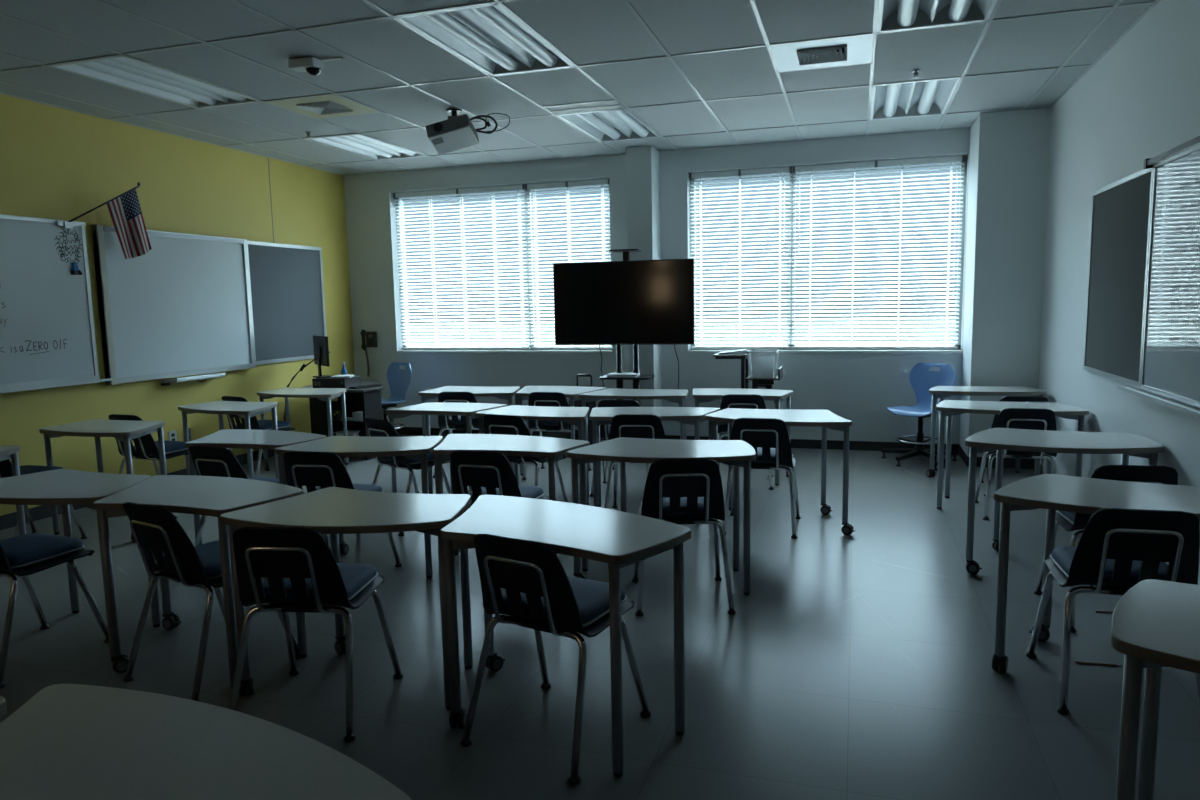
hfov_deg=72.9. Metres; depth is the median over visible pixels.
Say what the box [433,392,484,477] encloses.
chair
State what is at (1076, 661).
pencil
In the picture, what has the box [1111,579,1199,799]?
desk
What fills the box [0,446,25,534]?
desk
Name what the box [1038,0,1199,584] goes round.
wall
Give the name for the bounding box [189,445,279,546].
chair
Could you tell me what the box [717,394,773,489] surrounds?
chair
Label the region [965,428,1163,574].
desk
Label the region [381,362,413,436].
chair
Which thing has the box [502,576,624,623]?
seat cushion
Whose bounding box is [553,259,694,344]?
television
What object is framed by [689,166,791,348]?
window blind
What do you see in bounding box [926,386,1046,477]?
desk
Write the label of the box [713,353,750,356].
shelf
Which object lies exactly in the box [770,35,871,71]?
ceiling vent
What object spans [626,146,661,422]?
wall column
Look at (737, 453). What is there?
desk
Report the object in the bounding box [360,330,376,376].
wall telephone
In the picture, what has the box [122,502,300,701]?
chair
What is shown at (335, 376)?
pile
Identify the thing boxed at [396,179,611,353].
window
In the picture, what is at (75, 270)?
clip
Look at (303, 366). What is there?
cable
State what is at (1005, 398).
chair
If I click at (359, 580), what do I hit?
seat cushion
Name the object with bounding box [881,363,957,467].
chair
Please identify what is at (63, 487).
desk
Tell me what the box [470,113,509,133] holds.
cable
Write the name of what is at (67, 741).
desk
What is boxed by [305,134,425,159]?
ceiling light
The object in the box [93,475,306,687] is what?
desk
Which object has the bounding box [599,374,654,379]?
shelf
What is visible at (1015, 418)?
chair
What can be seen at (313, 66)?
security camera
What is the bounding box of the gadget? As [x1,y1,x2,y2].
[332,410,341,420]
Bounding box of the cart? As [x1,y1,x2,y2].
[713,353,782,447]
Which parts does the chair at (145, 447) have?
leg, frame, under frame, leg, leg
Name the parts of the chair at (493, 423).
frame, under frame, leg, leg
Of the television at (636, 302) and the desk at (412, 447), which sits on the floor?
the desk at (412, 447)
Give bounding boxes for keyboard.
[349,384,381,388]
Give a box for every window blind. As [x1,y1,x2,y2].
[393,184,529,348]
[525,179,611,348]
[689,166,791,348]
[791,155,964,348]
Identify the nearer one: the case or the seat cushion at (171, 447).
the seat cushion at (171, 447)
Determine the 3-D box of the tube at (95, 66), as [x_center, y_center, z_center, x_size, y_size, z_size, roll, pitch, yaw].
[-3.079,-2.168,5.538,0.104,0.050,1.151,1,7,17]
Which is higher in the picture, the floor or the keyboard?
the keyboard
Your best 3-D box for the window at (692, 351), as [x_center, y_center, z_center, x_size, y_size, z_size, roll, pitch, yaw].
[2.174,-1.384,8.016,2.620,1.843,0.190,1,7,17]
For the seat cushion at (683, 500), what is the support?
on the chair at (677, 491)
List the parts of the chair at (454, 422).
leg, frame, under frame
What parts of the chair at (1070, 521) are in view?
leg, leg, frame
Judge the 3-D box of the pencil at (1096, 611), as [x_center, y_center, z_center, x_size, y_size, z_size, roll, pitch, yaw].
[2.433,1.002,3.836,0.170,0.008,0.008,0,7,5]
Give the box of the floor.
[0,435,1199,799]
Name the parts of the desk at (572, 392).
leg, frame, leg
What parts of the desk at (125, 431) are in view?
leg, leg, frame, leg, leg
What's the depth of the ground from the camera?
52.84 m
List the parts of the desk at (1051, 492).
leg, frame, leg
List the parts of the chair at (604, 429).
leg, leg, frame, leg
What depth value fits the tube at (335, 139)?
7.85 m
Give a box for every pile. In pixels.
[331,375,355,377]
[606,372,639,376]
[719,349,746,354]
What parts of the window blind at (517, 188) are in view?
rail, lift cord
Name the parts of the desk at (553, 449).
leg, leg, frame, leg, leg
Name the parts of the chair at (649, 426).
leg, leg, frame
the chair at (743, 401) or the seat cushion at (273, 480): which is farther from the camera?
the chair at (743, 401)
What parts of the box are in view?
lid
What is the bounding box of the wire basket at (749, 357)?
[746,350,779,377]
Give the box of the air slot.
[544,101,623,113]
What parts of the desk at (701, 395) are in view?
leg, frame, leg, leg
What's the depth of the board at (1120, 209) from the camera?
4.81 m
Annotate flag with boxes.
[60,182,151,258]
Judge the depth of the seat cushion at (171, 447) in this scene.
6.11 m
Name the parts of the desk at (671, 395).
leg, frame, leg, leg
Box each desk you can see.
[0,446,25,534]
[0,469,160,660]
[0,684,411,799]
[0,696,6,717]
[39,419,177,541]
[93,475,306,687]
[178,401,278,478]
[185,429,328,544]
[220,487,472,709]
[257,387,348,469]
[274,436,442,578]
[302,379,382,459]
[385,402,506,493]
[419,386,519,466]
[433,434,589,571]
[440,495,690,776]
[475,405,588,504]
[516,386,607,475]
[567,437,755,595]
[579,388,687,469]
[589,407,720,506]
[693,388,792,485]
[705,408,854,534]
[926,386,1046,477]
[936,400,1088,508]
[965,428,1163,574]
[992,474,1199,672]
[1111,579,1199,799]
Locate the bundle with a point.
(768, 358)
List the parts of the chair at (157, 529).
leg, frame, under frame, leg, leg, leg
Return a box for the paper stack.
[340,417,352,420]
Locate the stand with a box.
[599,249,654,402]
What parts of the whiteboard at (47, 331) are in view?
map rail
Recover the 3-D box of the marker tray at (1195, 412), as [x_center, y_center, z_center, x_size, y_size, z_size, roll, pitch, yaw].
[2.559,0.084,3.334,0.063,0.020,2.622,1,7,17]
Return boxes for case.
[568,374,595,444]
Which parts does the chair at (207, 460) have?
leg, frame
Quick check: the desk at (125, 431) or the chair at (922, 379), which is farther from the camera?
the chair at (922, 379)
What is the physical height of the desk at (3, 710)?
0.735 m
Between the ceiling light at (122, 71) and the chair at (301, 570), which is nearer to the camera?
the chair at (301, 570)
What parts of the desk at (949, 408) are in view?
leg, leg, frame, leg, leg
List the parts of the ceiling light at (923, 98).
plate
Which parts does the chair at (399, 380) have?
seat plate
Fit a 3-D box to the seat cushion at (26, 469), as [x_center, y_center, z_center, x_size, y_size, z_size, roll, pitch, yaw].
[-3.737,0.476,5.262,0.371,0.054,0.338,1,7,17]
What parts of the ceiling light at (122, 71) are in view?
plate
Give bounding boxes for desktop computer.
[312,376,360,387]
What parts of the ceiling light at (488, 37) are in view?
plate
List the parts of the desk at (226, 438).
leg, leg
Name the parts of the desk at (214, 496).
leg, frame, leg, leg, leg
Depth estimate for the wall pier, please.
6.90 m
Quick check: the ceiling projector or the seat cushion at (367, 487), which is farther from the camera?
the ceiling projector
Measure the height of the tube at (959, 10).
0.050 m
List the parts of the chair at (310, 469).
frame, leg, leg, leg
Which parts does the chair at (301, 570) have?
leg, leg, frame, under frame, leg, leg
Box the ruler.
[1027,402,1057,402]
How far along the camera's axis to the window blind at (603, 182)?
8.80 m
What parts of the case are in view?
handle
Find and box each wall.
[0,94,354,515]
[344,128,969,443]
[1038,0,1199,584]
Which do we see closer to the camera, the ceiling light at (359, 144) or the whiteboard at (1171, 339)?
the whiteboard at (1171, 339)
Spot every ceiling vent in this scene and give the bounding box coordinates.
[268,94,378,117]
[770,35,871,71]
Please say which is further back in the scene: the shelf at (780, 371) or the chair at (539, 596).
the shelf at (780, 371)
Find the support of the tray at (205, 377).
on the whiteboard at (181, 307)
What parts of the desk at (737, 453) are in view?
leg, leg, frame, leg, leg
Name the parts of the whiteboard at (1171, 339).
frame, panel, map rail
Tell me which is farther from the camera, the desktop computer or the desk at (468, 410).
the desktop computer
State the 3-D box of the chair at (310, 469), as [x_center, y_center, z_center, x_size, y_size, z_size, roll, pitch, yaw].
[-1.452,0.617,4.504,0.488,0.762,0.517,0,7,12]
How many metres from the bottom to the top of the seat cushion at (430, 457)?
0.054 m
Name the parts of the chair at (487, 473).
frame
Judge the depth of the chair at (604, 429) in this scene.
6.28 m
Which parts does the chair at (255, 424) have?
frame, leg, leg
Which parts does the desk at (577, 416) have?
leg, leg, frame, leg, leg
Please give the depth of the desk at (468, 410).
6.12 m
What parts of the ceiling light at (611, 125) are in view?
plate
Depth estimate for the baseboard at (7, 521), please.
5.99 m
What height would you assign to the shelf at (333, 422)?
0.020 m
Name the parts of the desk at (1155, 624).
leg, leg, frame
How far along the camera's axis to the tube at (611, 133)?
7.13 m
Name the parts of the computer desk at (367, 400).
panel, cupboard door, panel, panel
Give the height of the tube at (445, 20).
0.050 m
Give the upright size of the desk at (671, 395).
0.735 m
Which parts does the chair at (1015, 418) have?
leg, leg, under frame, frame, leg, leg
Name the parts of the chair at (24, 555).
leg, leg, leg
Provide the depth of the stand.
7.89 m
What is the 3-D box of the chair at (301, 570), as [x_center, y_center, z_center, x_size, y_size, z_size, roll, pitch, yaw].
[-1.079,0.784,3.057,0.488,0.762,0.517,0,7,6]
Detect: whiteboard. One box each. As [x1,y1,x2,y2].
[0,214,112,392]
[91,224,255,385]
[1117,136,1199,417]
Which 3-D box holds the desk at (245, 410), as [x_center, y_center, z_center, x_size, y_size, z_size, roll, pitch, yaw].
[-2.995,0.410,6.588,0.828,0.735,0.567,1,7,17]
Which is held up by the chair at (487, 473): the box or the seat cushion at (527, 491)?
the seat cushion at (527, 491)
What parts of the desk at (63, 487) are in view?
leg, frame, leg, leg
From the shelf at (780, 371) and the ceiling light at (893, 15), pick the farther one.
the shelf at (780, 371)
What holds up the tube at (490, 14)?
on the ceiling light at (488, 37)
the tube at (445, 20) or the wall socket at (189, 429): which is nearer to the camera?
the tube at (445, 20)
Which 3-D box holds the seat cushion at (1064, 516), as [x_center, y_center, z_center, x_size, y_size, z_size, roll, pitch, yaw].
[2.380,0.533,3.803,0.371,0.054,0.338,0,7,12]
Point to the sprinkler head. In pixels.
(915, 72)
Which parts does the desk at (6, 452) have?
frame, leg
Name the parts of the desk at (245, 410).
leg, leg, frame, leg, leg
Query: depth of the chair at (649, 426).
5.42 m
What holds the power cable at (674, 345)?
hanging from the television at (636, 302)
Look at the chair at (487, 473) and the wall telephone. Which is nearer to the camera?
the chair at (487, 473)
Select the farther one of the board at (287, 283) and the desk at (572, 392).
the board at (287, 283)
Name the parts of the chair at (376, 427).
leg, frame, under frame, leg, leg, leg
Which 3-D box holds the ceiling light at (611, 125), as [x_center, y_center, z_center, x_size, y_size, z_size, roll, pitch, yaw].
[0.104,-2.451,7.073,0.586,0.140,1.195,1,7,17]
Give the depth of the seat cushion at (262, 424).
7.18 m
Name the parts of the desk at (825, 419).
leg, leg, frame, leg, leg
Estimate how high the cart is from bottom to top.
0.990 m
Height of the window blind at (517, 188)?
1.795 m
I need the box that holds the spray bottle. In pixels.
[341,362,346,374]
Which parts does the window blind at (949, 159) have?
rail, lift cord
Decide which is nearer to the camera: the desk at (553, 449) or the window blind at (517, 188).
the desk at (553, 449)
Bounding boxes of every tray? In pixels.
[0,375,112,392]
[160,373,225,382]
[1117,385,1199,417]
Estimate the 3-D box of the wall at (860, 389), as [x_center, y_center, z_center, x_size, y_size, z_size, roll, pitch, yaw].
[0.512,-1.199,8.575,7.190,3.320,0.170,1,7,17]
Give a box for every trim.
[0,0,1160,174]
[268,158,273,242]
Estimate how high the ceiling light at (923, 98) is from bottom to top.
0.140 m
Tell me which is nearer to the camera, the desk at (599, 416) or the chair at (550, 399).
the desk at (599, 416)
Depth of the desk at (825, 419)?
5.38 m
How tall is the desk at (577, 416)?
0.735 m
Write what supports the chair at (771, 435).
on the floor
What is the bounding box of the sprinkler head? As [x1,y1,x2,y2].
[912,70,919,78]
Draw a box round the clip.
[71,262,81,274]
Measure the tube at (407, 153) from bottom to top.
0.050 m
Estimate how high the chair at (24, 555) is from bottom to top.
0.762 m
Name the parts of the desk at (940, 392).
leg, leg, frame, leg, leg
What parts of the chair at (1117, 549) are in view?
leg, leg, under frame, frame, leg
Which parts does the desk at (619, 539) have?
leg, leg, frame, leg, leg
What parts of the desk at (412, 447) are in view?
leg, leg, frame, leg, leg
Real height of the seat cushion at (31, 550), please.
0.054 m
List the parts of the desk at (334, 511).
leg, frame, leg, leg, leg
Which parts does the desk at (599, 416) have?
leg, leg, frame, leg, leg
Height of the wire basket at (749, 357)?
0.251 m
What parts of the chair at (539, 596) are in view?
leg, frame, under frame, leg, leg, leg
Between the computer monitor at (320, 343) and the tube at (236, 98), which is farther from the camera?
the computer monitor at (320, 343)
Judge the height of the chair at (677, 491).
0.762 m
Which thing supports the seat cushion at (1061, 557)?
on the chair at (1117, 549)
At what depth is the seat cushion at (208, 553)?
3.29 m
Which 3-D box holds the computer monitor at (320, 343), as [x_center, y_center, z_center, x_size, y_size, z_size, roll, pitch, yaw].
[-2.840,-0.443,8.272,0.160,0.420,0.480,-6,8,-33]
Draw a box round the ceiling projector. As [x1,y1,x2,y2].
[426,109,478,154]
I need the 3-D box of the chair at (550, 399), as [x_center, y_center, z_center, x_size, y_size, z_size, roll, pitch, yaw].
[-0.382,0.281,7.125,0.488,0.762,0.517,1,7,15]
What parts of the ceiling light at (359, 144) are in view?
plate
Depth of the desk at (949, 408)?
5.68 m
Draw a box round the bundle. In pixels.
[752,356,773,376]
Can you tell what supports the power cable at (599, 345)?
hanging from the television at (636, 302)
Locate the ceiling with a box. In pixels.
[0,0,1155,174]
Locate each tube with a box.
[75,62,216,104]
[108,57,245,101]
[323,137,392,157]
[347,134,415,155]
[424,12,518,70]
[470,6,557,66]
[576,113,620,138]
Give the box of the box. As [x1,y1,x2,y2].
[352,411,362,420]
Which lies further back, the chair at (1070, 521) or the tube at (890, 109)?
the tube at (890, 109)
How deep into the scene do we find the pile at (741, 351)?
7.67 m
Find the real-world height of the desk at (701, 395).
0.735 m
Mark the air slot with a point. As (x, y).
(606, 105)
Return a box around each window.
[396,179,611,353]
[688,155,966,353]
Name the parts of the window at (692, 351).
sill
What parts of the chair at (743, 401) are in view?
leg, frame, leg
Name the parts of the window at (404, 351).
sill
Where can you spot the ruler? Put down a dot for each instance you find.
(1027, 402)
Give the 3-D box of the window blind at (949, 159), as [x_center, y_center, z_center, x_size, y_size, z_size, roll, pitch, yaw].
[2.660,-1.395,7.872,1.557,1.795,0.079,1,7,17]
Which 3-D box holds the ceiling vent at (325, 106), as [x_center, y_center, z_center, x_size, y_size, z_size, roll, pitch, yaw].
[-2.096,-2.288,6.178,0.586,0.137,0.586,1,7,17]
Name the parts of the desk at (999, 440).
leg, leg, frame, leg, leg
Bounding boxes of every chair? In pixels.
[0,459,87,538]
[0,533,108,688]
[108,414,188,474]
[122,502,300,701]
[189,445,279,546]
[222,396,294,476]
[229,527,402,742]
[284,451,401,566]
[364,417,450,535]
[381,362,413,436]
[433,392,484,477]
[450,450,548,509]
[460,534,650,784]
[484,414,568,502]
[522,392,591,481]
[589,400,648,496]
[605,414,665,508]
[632,459,735,615]
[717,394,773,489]
[722,418,800,538]
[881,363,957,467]
[975,408,1056,519]
[981,396,1052,495]
[1026,508,1199,724]
[1034,465,1177,632]
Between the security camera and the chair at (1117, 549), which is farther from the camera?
the security camera
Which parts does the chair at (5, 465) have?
leg, leg, leg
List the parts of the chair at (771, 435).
leg, leg, frame, under frame, leg, leg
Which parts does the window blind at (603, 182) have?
lift cord, rail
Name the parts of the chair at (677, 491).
leg, leg, under frame, frame, leg, leg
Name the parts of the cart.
post, post, post, shelf arm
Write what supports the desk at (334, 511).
on the floor
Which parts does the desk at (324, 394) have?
leg, leg, frame, leg, leg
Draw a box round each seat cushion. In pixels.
[0,533,81,568]
[19,465,63,474]
[134,440,186,453]
[157,539,231,579]
[236,420,289,429]
[248,477,279,483]
[262,563,375,597]
[304,484,382,493]
[388,452,433,464]
[449,416,460,421]
[468,485,543,499]
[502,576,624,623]
[642,497,703,512]
[757,448,775,459]
[1051,547,1167,580]
[1059,511,1075,521]
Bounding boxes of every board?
[247,240,326,364]
[1083,165,1153,387]
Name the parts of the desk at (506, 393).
leg, frame, leg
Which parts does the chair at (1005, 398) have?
leg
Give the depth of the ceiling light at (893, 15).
4.51 m
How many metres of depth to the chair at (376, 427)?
5.46 m
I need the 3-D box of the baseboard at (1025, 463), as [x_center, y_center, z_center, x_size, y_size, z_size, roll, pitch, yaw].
[0.422,0.452,8.385,7.190,0.090,0.638,1,7,17]
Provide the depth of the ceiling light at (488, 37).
4.78 m
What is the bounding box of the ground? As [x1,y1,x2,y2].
[407,316,955,345]
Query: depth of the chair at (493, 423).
5.53 m
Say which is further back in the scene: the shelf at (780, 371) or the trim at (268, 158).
the trim at (268, 158)
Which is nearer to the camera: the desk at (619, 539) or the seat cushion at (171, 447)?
the desk at (619, 539)
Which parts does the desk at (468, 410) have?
leg, leg, frame, leg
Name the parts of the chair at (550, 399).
leg, frame, under frame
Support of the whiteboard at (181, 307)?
attached to the wall at (56, 163)
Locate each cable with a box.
[284,352,329,420]
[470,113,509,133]
[599,345,603,386]
[674,345,679,406]
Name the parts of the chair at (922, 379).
arm, arm, arm, arm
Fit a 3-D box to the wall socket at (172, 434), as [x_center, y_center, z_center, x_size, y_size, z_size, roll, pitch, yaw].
[-3.739,0.329,7.106,0.008,0.120,0.080,1,7,17]
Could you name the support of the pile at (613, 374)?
on the stand
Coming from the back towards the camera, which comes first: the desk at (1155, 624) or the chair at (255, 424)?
the chair at (255, 424)
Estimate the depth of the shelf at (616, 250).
7.73 m
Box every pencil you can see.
[1076,661,1121,665]
[1096,611,1113,612]
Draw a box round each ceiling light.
[51,56,261,108]
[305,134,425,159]
[396,3,573,75]
[557,109,659,141]
[870,78,959,119]
[877,0,996,32]
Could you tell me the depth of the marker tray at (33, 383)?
5.95 m
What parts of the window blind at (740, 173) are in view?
lift cord, rail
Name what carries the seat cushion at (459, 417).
on the chair at (454, 422)
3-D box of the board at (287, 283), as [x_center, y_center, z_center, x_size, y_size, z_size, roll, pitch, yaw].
[-3.265,-1.019,8.512,0.024,1.214,1.192,1,7,17]
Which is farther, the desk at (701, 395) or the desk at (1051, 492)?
the desk at (701, 395)
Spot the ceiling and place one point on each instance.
(585, 31)
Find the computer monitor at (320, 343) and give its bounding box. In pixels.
[313,335,330,377]
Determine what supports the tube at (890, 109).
on the ceiling light at (923, 98)
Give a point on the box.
(357, 416)
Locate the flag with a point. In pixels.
(124, 209)
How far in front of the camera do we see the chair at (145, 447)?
5.99 m
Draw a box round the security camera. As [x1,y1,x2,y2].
[288,57,342,75]
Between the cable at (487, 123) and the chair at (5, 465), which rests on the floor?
the chair at (5, 465)
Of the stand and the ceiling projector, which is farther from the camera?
the stand
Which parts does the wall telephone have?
coiled cord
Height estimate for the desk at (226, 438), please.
0.735 m
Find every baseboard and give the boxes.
[0,450,274,529]
[396,427,1033,468]
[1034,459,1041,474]
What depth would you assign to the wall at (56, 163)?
6.90 m
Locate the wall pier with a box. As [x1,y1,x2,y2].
[959,108,1050,458]
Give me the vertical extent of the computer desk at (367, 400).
0.700 m
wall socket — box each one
[168,430,176,440]
[188,428,191,440]
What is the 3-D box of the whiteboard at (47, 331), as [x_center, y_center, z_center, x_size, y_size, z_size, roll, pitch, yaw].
[-4.284,-0.610,5.184,0.084,1.235,2.507,1,7,17]
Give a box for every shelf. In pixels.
[327,420,362,423]
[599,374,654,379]
[609,249,642,252]
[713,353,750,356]
[745,366,782,379]
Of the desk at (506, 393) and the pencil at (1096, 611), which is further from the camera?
the desk at (506, 393)

